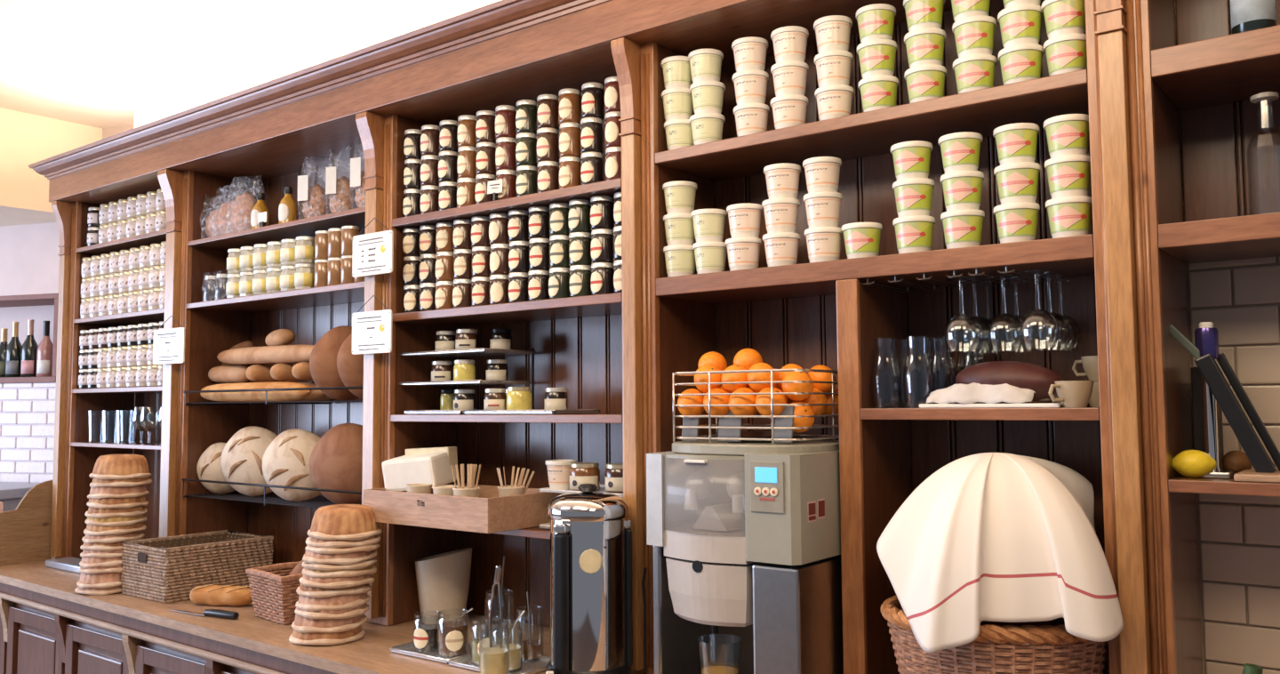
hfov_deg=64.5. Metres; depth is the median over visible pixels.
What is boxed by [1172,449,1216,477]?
lemon
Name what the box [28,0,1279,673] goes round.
shelving unit
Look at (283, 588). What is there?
wicker basket
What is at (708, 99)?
label
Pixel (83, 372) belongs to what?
jar
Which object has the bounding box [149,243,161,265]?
jar
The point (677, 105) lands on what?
tub
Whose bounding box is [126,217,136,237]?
jar
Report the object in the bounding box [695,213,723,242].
tub
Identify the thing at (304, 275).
jar
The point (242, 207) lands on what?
bread
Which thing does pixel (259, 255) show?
jar
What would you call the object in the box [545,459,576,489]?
tub
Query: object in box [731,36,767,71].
tub
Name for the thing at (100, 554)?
basket
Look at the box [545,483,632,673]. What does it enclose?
urn
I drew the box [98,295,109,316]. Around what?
jar
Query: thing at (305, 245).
jar
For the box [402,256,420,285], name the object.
jam jar
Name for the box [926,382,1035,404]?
wrapping paper
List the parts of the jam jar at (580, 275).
lid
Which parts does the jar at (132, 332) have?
lid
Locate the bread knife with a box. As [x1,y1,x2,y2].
[170,608,239,618]
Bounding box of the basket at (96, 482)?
[89,476,151,487]
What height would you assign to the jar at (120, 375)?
0.093 m
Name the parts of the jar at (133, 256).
lid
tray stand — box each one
[399,347,536,408]
[537,483,623,528]
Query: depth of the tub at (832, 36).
2.49 m
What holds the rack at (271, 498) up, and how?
attached to the shelving unit
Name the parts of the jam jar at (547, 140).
lid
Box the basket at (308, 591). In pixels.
[296,575,371,597]
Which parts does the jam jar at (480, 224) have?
lid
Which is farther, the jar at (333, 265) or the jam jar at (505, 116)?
the jar at (333, 265)
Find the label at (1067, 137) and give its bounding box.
[1049,120,1087,158]
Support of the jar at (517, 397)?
on the oval tray at (533, 411)
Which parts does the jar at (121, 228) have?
lid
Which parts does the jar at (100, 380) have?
glass, lid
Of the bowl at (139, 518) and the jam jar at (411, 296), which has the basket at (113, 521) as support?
the bowl at (139, 518)
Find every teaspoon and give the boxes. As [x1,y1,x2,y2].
[452,608,472,623]
[498,555,504,623]
[505,610,524,645]
[526,591,530,640]
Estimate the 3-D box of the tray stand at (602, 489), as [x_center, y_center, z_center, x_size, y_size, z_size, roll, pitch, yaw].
[-0.106,0.509,3.013,0.331,0.118,0.236,-3,-5,37]
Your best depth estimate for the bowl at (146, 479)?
4.02 m
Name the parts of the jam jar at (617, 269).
lid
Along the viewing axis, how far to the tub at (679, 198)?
2.75 m
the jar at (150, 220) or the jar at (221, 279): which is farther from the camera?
the jar at (150, 220)
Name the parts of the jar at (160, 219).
lid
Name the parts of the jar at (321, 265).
lid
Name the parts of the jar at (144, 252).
lid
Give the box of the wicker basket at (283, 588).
[245,560,303,623]
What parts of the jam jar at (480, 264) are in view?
lid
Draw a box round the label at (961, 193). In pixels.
[944,176,980,211]
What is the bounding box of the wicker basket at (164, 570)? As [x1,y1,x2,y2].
[120,529,273,603]
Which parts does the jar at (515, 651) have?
glass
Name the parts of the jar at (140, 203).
lid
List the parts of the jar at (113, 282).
lid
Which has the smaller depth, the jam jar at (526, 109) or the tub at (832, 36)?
the tub at (832, 36)
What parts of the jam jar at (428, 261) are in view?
lid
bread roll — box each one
[208,364,248,382]
[245,364,287,382]
[264,328,295,345]
[270,362,312,381]
[291,361,312,380]
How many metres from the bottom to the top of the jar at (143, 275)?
0.098 m
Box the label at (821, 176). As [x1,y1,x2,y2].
[807,161,838,193]
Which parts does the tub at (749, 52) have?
lid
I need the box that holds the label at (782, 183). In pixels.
[768,168,797,199]
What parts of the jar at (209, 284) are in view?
lid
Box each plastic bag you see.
[200,208,219,237]
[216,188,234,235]
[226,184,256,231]
[297,167,329,218]
[325,163,355,213]
[350,140,366,207]
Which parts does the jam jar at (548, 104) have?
lid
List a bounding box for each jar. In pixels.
[78,349,88,368]
[78,368,88,388]
[79,329,89,349]
[80,257,91,278]
[80,277,90,298]
[80,298,90,318]
[87,207,100,227]
[87,226,99,246]
[87,368,97,388]
[88,296,99,317]
[88,328,98,348]
[88,348,98,368]
[89,276,100,296]
[90,255,100,276]
[96,348,107,367]
[96,368,107,388]
[97,328,108,348]
[98,203,109,224]
[98,224,108,243]
[98,274,110,295]
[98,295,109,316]
[99,253,110,274]
[105,367,116,387]
[106,327,118,347]
[106,347,117,367]
[107,201,118,222]
[107,222,117,241]
[107,294,119,314]
[108,272,119,294]
[109,251,119,272]
[115,367,127,387]
[116,219,127,239]
[116,326,127,346]
[116,346,127,367]
[117,199,127,220]
[117,292,128,313]
[118,271,129,292]
[119,249,129,271]
[125,366,136,387]
[126,196,136,217]
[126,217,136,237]
[126,324,138,345]
[126,345,137,366]
[127,290,138,312]
[128,248,140,269]
[128,269,139,291]
[135,215,146,235]
[136,193,146,215]
[136,323,148,344]
[136,344,148,366]
[136,366,147,386]
[137,267,150,289]
[137,289,149,311]
[138,245,150,267]
[144,212,156,232]
[145,191,157,213]
[145,365,158,386]
[146,344,158,365]
[147,322,159,343]
[148,265,160,287]
[148,288,159,310]
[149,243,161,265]
[155,188,165,210]
[155,210,166,231]
[156,364,162,385]
[158,321,164,329]
[159,264,165,286]
[159,286,164,308]
[160,240,166,263]
[202,275,216,301]
[214,273,228,300]
[225,273,240,298]
[226,248,241,274]
[239,246,254,271]
[239,272,254,296]
[252,243,268,270]
[252,269,267,295]
[265,240,282,268]
[265,267,281,293]
[280,238,296,265]
[280,264,295,291]
[294,263,314,289]
[295,236,315,263]
[313,259,327,287]
[314,230,328,259]
[327,227,341,257]
[327,256,341,285]
[340,225,359,255]
[340,255,353,284]
[353,276,364,282]
[402,188,421,216]
[402,227,420,256]
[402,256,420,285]
[402,284,420,312]
[403,128,421,159]
[403,159,421,189]
[413,616,441,650]
[418,282,436,311]
[419,224,436,254]
[419,254,436,283]
[420,124,439,156]
[420,154,439,186]
[420,184,439,214]
[431,360,453,381]
[435,222,454,252]
[435,251,454,281]
[435,280,453,309]
[435,330,456,350]
[438,150,458,183]
[438,181,457,210]
[438,617,467,655]
[439,120,458,151]
[440,389,454,409]
[452,219,471,249]
[452,279,471,308]
[453,248,471,279]
[453,359,475,380]
[453,389,475,409]
[455,328,478,349]
[456,177,476,207]
[457,114,476,147]
[457,145,476,178]
[470,618,500,663]
[471,216,490,247]
[471,246,491,277]
[471,276,490,306]
[475,110,495,143]
[475,142,496,175]
[475,173,495,203]
[479,631,508,673]
[483,388,506,409]
[485,359,508,380]
[485,591,512,643]
[488,213,509,245]
[488,274,509,304]
[489,243,509,274]
[489,328,512,349]
[492,623,522,670]
[495,104,516,139]
[495,136,516,171]
[496,169,516,199]
[506,386,532,409]
[507,209,529,241]
[508,240,529,272]
[508,272,528,303]
[515,99,536,135]
[515,132,537,167]
[515,165,537,196]
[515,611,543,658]
[528,206,550,239]
[528,238,550,271]
[528,270,549,301]
[536,94,559,129]
[536,127,559,162]
[536,160,559,192]
[544,387,567,409]
[548,267,570,298]
[549,202,569,235]
[549,234,570,268]
[558,88,581,125]
[559,121,581,158]
[559,156,581,188]
[568,199,591,233]
[568,232,591,265]
[569,264,591,296]
[569,462,599,490]
[580,117,603,153]
[580,152,603,184]
[581,82,604,119]
[590,195,614,230]
[590,228,614,263]
[590,262,614,295]
[604,76,620,113]
[604,111,621,149]
[604,146,621,180]
[605,462,623,493]
[612,225,621,260]
[613,192,621,226]
[613,259,622,293]
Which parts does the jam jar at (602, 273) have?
lid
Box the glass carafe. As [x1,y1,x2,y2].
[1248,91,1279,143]
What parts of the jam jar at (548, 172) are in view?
lid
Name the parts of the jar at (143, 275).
lid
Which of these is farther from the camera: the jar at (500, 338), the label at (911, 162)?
the jar at (500, 338)
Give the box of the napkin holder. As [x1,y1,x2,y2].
[0,501,3,511]
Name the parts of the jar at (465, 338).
lid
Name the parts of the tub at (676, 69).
lid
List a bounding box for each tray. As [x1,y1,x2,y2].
[45,556,81,573]
[390,641,471,663]
[399,348,536,358]
[399,379,531,385]
[404,409,464,414]
[447,653,550,673]
[463,408,599,414]
[537,483,623,496]
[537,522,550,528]
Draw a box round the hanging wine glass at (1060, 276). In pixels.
[1030,276,1070,350]
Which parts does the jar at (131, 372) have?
lid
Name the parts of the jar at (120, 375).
lid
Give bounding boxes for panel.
[0,479,52,566]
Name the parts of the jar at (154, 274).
lid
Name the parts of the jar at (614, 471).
lid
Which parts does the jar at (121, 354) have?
lid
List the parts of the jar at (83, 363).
lid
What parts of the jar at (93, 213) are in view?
lid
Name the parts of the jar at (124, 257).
lid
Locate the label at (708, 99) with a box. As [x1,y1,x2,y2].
[694,85,721,114]
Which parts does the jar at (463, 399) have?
lid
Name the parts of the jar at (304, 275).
lid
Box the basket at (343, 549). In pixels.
[304,538,379,553]
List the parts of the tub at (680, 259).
lid, lid, food tub, food tub, lid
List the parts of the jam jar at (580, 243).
lid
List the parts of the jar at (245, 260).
lid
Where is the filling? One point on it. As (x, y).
(1060, 620)
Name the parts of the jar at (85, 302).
lid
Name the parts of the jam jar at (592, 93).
lid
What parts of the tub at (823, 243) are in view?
food tub, lid, lid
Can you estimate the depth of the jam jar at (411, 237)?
3.45 m
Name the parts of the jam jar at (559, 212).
lid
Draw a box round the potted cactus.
[1242,663,1263,673]
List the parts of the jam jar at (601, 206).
lid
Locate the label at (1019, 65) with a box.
[1003,49,1037,85]
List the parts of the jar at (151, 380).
lid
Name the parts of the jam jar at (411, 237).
lid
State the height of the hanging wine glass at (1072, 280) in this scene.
0.165 m
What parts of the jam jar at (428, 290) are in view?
lid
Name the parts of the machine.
feed plate, handle, spout, feed plate, plate, control panel, feed plate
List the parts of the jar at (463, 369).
lid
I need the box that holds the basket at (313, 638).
[288,624,364,645]
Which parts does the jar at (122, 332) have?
lid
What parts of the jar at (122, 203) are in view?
lid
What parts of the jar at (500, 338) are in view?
lid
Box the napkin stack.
[381,446,457,491]
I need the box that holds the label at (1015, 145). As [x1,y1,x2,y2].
[999,128,1035,165]
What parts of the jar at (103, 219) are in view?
glass, lid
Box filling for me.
[979,616,1064,626]
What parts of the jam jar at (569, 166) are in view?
lid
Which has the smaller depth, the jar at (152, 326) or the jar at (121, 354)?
the jar at (152, 326)
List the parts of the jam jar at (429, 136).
lid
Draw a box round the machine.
[646,368,843,673]
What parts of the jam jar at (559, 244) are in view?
lid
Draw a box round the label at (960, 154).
[944,137,978,173]
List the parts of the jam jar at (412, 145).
lid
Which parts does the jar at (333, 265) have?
lid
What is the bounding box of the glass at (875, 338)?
[871,337,902,407]
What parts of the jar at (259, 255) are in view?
lid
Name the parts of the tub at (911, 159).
lid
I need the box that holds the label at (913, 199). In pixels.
[897,184,930,217]
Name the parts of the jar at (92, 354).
lid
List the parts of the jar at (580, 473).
lid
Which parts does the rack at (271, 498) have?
rail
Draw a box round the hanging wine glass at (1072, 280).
[1042,280,1080,351]
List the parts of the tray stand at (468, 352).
frame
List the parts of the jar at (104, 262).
lid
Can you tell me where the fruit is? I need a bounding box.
[1221,450,1251,473]
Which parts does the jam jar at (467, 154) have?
lid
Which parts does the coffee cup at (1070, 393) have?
handle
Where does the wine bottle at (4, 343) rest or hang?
on the trim
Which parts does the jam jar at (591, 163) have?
lid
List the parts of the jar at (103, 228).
lid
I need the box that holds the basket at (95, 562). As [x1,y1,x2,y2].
[79,556,122,567]
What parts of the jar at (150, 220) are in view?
lid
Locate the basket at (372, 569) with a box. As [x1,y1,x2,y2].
[301,563,376,577]
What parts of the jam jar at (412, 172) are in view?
lid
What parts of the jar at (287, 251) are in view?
lid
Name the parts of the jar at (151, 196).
lid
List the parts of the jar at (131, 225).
lid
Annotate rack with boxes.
[181,478,361,508]
[183,385,363,405]
[860,266,1046,293]
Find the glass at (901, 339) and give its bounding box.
[891,338,921,407]
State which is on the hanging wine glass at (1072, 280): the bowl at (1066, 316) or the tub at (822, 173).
the bowl at (1066, 316)
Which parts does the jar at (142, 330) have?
lid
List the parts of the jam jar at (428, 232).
lid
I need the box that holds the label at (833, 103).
[819,89,847,120]
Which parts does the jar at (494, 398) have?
lid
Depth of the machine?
2.37 m
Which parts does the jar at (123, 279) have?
lid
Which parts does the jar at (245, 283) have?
lid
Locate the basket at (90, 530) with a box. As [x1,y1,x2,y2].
[83,521,146,535]
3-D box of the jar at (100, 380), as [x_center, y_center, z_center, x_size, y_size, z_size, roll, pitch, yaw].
[-2.511,0.195,4.769,0.081,0.093,0.082,-1,-4,12]
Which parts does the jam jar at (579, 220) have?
lid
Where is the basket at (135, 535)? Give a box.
[81,531,144,543]
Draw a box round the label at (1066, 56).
[1049,40,1085,75]
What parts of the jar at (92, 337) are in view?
lid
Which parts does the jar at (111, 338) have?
lid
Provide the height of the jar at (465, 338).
0.076 m
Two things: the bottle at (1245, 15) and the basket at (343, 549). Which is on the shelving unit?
the bottle at (1245, 15)
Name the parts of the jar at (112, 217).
lid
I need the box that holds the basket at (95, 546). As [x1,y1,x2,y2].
[80,538,140,550]
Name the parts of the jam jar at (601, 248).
lid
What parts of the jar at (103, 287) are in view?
lid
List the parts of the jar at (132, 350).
lid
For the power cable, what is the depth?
2.65 m
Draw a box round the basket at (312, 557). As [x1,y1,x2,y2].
[302,536,377,564]
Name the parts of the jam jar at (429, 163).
lid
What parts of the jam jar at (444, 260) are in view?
lid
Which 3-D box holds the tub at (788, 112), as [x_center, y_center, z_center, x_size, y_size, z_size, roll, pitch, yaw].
[0.383,-0.557,2.591,0.087,0.073,0.087,-2,-4,18]
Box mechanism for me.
[683,488,743,512]
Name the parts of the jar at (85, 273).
lid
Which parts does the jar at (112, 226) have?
lid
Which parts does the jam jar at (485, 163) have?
lid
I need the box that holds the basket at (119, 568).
[79,561,123,574]
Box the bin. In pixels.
[414,547,471,623]
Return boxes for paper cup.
[405,483,432,493]
[432,485,457,495]
[452,486,479,496]
[497,485,525,496]
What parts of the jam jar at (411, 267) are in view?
lid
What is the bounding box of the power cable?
[641,567,647,673]
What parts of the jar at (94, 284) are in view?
lid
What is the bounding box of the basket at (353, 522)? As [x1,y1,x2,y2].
[307,504,382,540]
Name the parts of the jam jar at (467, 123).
lid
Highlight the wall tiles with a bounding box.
[1185,256,1279,673]
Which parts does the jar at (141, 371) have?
lid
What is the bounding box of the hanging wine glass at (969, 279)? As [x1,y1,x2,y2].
[943,279,981,351]
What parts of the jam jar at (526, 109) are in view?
lid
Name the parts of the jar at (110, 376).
lid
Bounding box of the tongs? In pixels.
[488,565,503,647]
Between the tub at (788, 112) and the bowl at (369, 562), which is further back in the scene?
the bowl at (369, 562)
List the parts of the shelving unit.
post, bead moulding, shelf, shelf, shelf, shelf, panel, bead moulding, post, shelf, shelf, panel, cornice, post, bead moulding, shelf, shelf, shelf, shelf, panel, post, bead moulding, shelf, shelf, panel, shelf, bead moulding, post, shelf, shelf, shelf, panel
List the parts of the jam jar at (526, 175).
lid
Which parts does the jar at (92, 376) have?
lid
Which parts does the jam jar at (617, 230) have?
lid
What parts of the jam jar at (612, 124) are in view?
lid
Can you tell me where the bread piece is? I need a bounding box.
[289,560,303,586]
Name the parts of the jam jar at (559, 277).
lid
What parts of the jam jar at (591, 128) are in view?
lid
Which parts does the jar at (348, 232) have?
lid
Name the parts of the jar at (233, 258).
lid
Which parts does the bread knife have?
blade, handle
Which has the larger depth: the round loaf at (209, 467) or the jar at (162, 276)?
the jar at (162, 276)
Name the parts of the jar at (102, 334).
lid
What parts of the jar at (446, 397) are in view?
lid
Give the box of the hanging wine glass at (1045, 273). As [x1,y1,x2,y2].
[1017,272,1058,348]
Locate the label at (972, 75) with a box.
[958,60,990,93]
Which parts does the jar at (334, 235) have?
lid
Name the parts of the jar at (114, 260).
lid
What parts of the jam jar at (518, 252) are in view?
lid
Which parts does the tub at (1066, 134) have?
lid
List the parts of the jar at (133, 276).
lid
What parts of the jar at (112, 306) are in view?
lid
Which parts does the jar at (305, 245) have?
lid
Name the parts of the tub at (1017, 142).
lid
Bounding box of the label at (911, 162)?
[896,146,928,180]
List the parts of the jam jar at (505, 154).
lid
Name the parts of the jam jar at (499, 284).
lid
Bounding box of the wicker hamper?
[880,594,1108,673]
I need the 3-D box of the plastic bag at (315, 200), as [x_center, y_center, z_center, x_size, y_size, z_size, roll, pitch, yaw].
[-1.258,-0.568,3.933,0.134,0.274,0.104,-2,-4,20]
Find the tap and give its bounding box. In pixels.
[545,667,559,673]
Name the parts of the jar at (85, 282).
lid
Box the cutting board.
[1233,467,1279,482]
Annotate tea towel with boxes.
[876,452,1123,652]
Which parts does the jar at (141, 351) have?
lid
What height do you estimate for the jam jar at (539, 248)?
0.097 m
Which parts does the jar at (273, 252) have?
lid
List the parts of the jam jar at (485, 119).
lid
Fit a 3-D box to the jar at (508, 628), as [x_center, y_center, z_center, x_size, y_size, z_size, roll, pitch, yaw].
[-0.430,0.859,3.102,0.088,0.160,0.088,0,-4,-3]
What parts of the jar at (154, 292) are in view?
lid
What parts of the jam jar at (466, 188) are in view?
lid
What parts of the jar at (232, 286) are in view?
lid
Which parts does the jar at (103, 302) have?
lid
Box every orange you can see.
[677,388,703,417]
[694,364,722,392]
[697,351,727,370]
[703,388,729,417]
[720,364,749,392]
[728,387,757,415]
[733,347,762,369]
[746,362,776,392]
[755,387,786,415]
[774,371,782,390]
[775,387,788,403]
[777,363,805,389]
[781,371,813,400]
[791,400,814,432]
[796,387,827,415]
[807,364,836,391]
[822,387,838,415]
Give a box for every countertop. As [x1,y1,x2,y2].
[0,481,39,499]
[0,481,39,511]
[0,556,550,673]
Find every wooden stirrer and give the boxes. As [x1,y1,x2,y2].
[450,464,456,487]
[455,464,460,487]
[460,464,463,487]
[467,464,470,487]
[469,464,471,487]
[471,464,475,487]
[475,464,480,487]
[496,467,502,487]
[498,467,503,487]
[510,465,514,487]
[513,467,519,487]
[516,467,522,487]
[518,467,525,487]
[521,468,529,486]
[523,471,534,494]
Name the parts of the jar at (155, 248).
lid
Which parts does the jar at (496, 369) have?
lid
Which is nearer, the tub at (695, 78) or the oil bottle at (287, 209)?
the tub at (695, 78)
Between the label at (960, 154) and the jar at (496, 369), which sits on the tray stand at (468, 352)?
the jar at (496, 369)
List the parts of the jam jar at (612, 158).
lid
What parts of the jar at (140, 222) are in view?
glass, lid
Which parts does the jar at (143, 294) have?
lid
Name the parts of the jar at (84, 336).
lid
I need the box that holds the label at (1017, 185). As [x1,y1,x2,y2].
[1000,168,1036,204]
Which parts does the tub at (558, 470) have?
lid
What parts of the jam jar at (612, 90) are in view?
lid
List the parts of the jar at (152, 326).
lid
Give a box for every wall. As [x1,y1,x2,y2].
[0,125,134,482]
[132,0,1184,550]
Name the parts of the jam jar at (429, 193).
lid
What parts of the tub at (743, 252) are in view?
lid, food tub, lid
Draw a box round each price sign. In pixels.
[152,315,185,364]
[352,217,393,277]
[352,295,391,354]
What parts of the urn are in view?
knob, dome lid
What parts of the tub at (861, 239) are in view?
lid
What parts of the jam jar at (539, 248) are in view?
lid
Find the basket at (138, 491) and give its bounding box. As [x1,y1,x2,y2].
[87,484,149,498]
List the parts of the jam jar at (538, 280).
lid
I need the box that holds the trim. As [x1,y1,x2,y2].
[0,293,58,383]
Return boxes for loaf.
[196,442,235,494]
[220,425,277,495]
[222,340,255,366]
[262,428,321,501]
[309,325,358,399]
[309,423,362,503]
[336,333,363,398]
[955,360,1063,400]
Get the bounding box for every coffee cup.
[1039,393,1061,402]
[1048,380,1094,407]
[1072,355,1098,381]
[1088,381,1099,407]
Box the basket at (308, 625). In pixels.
[291,613,367,632]
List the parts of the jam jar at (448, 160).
lid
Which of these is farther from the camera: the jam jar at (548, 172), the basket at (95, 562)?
the basket at (95, 562)
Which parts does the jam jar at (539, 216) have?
lid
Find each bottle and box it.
[0,328,7,376]
[4,321,22,376]
[19,319,38,376]
[35,320,53,376]
[250,192,269,229]
[278,185,296,223]
[1229,0,1277,34]
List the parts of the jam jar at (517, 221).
lid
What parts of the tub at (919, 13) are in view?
lid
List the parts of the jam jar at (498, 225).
lid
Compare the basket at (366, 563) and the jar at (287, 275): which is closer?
the basket at (366, 563)
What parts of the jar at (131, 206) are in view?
lid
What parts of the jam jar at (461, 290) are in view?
lid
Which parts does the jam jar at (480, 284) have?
lid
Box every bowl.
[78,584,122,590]
[79,572,121,583]
[81,556,122,563]
[81,561,122,568]
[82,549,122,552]
[83,538,140,546]
[85,531,142,538]
[86,521,143,531]
[87,512,144,522]
[88,495,145,504]
[88,505,144,513]
[89,484,146,494]
[92,476,149,482]
[292,624,361,639]
[294,613,363,627]
[297,600,367,614]
[298,590,367,605]
[299,575,368,591]
[302,568,371,583]
[304,558,374,565]
[306,563,373,572]
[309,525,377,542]
[310,538,357,548]
[984,312,1023,351]
[1017,309,1058,348]
[1030,312,1070,350]
[1042,315,1080,351]
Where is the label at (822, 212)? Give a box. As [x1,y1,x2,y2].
[808,197,839,228]
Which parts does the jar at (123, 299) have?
lid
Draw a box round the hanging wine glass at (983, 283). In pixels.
[957,282,994,352]
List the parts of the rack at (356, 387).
rail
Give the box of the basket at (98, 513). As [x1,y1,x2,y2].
[84,505,147,518]
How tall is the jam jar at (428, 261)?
0.097 m
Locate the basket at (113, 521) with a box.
[84,512,147,526]
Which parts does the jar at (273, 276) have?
lid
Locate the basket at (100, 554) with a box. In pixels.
[80,549,123,558]
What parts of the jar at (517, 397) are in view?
lid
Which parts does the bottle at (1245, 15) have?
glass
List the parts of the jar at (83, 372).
lid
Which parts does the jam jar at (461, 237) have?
lid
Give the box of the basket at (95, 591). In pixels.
[74,584,122,595]
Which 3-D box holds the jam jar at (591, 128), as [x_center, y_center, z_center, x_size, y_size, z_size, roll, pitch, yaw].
[-0.143,-0.592,3.003,0.069,0.102,0.070,-2,-4,28]
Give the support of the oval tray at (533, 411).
on the shelving unit
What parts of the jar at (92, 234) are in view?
lid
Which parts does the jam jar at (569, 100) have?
lid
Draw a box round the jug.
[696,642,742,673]
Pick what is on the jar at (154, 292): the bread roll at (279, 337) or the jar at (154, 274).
the jar at (154, 274)
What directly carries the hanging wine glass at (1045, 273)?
hanging from the glass rack at (1012, 270)
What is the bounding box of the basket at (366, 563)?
[301,557,376,570]
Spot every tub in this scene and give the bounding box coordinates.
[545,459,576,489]
[661,56,692,89]
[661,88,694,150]
[662,180,696,277]
[664,92,690,121]
[666,185,693,214]
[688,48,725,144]
[690,208,727,273]
[692,75,719,83]
[693,118,718,144]
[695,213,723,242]
[725,203,762,271]
[730,208,759,238]
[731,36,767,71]
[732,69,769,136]
[736,74,765,104]
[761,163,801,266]
[766,203,796,233]
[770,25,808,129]
[775,31,805,63]
[775,65,805,96]
[775,99,800,129]
[802,156,841,193]
[803,191,843,262]
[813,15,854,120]
[817,21,848,53]
[818,57,848,87]
[841,222,882,258]
[856,3,895,42]
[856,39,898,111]
[861,44,893,79]
[890,140,932,180]
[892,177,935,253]
[903,0,945,31]
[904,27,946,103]
[909,33,942,67]
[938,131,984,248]
[951,0,990,22]
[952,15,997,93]
[958,21,992,57]
[992,122,1039,165]
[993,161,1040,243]
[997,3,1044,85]
[1003,0,1040,8]
[1003,10,1039,47]
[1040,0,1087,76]
[1043,113,1089,158]
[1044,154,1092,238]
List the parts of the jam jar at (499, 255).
lid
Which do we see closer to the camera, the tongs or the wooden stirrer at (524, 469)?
the tongs
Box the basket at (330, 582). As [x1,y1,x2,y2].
[299,568,374,588]
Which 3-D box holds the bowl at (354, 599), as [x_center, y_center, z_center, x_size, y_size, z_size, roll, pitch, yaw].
[-0.972,0.797,3.211,0.212,0.085,0.214,-5,-5,32]
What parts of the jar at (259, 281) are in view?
lid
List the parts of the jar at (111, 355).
lid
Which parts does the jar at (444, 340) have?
glass, lid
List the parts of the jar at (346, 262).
lid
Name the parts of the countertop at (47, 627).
door, door, door, edge moulding, door, door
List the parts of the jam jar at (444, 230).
lid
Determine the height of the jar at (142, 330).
0.093 m
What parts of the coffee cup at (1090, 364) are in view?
handle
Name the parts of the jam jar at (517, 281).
lid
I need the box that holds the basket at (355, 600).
[295,590,370,610]
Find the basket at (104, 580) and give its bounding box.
[76,572,122,588]
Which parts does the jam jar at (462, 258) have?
lid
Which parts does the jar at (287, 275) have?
lid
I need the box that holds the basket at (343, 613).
[294,600,369,618]
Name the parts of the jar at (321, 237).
lid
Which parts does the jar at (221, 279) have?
lid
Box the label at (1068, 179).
[1050,161,1088,199]
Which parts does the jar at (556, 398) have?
lid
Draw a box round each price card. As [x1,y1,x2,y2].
[257,211,266,227]
[487,179,503,200]
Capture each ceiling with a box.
[0,0,389,128]
[0,107,102,226]
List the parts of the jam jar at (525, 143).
lid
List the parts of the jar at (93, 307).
lid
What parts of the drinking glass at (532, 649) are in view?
glass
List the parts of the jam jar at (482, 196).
lid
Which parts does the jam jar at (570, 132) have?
lid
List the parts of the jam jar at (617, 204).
lid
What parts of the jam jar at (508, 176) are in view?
lid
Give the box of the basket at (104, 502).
[86,495,148,508]
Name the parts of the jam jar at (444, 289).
lid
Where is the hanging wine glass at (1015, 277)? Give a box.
[984,277,1023,351]
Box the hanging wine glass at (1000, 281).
[998,280,1036,351]
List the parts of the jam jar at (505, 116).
lid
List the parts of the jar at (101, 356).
lid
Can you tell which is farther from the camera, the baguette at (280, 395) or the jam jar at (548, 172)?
the baguette at (280, 395)
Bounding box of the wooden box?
[363,482,562,533]
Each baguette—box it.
[189,584,252,606]
[200,381,311,401]
[216,344,314,364]
[261,382,325,401]
[274,394,333,401]
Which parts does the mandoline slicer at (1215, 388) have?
green arm, post, lever arm, lever arm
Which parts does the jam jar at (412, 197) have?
lid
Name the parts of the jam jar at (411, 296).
lid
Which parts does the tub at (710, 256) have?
food tub, lid, lid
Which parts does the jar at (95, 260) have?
lid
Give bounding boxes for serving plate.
[919,402,1063,407]
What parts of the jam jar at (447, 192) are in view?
lid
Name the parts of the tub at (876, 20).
lid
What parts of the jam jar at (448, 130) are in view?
lid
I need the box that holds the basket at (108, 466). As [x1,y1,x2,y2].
[89,454,151,479]
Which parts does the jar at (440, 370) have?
lid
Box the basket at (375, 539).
[305,525,380,547]
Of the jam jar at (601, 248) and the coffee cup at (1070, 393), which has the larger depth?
the jam jar at (601, 248)
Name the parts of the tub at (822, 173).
lid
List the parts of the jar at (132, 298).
lid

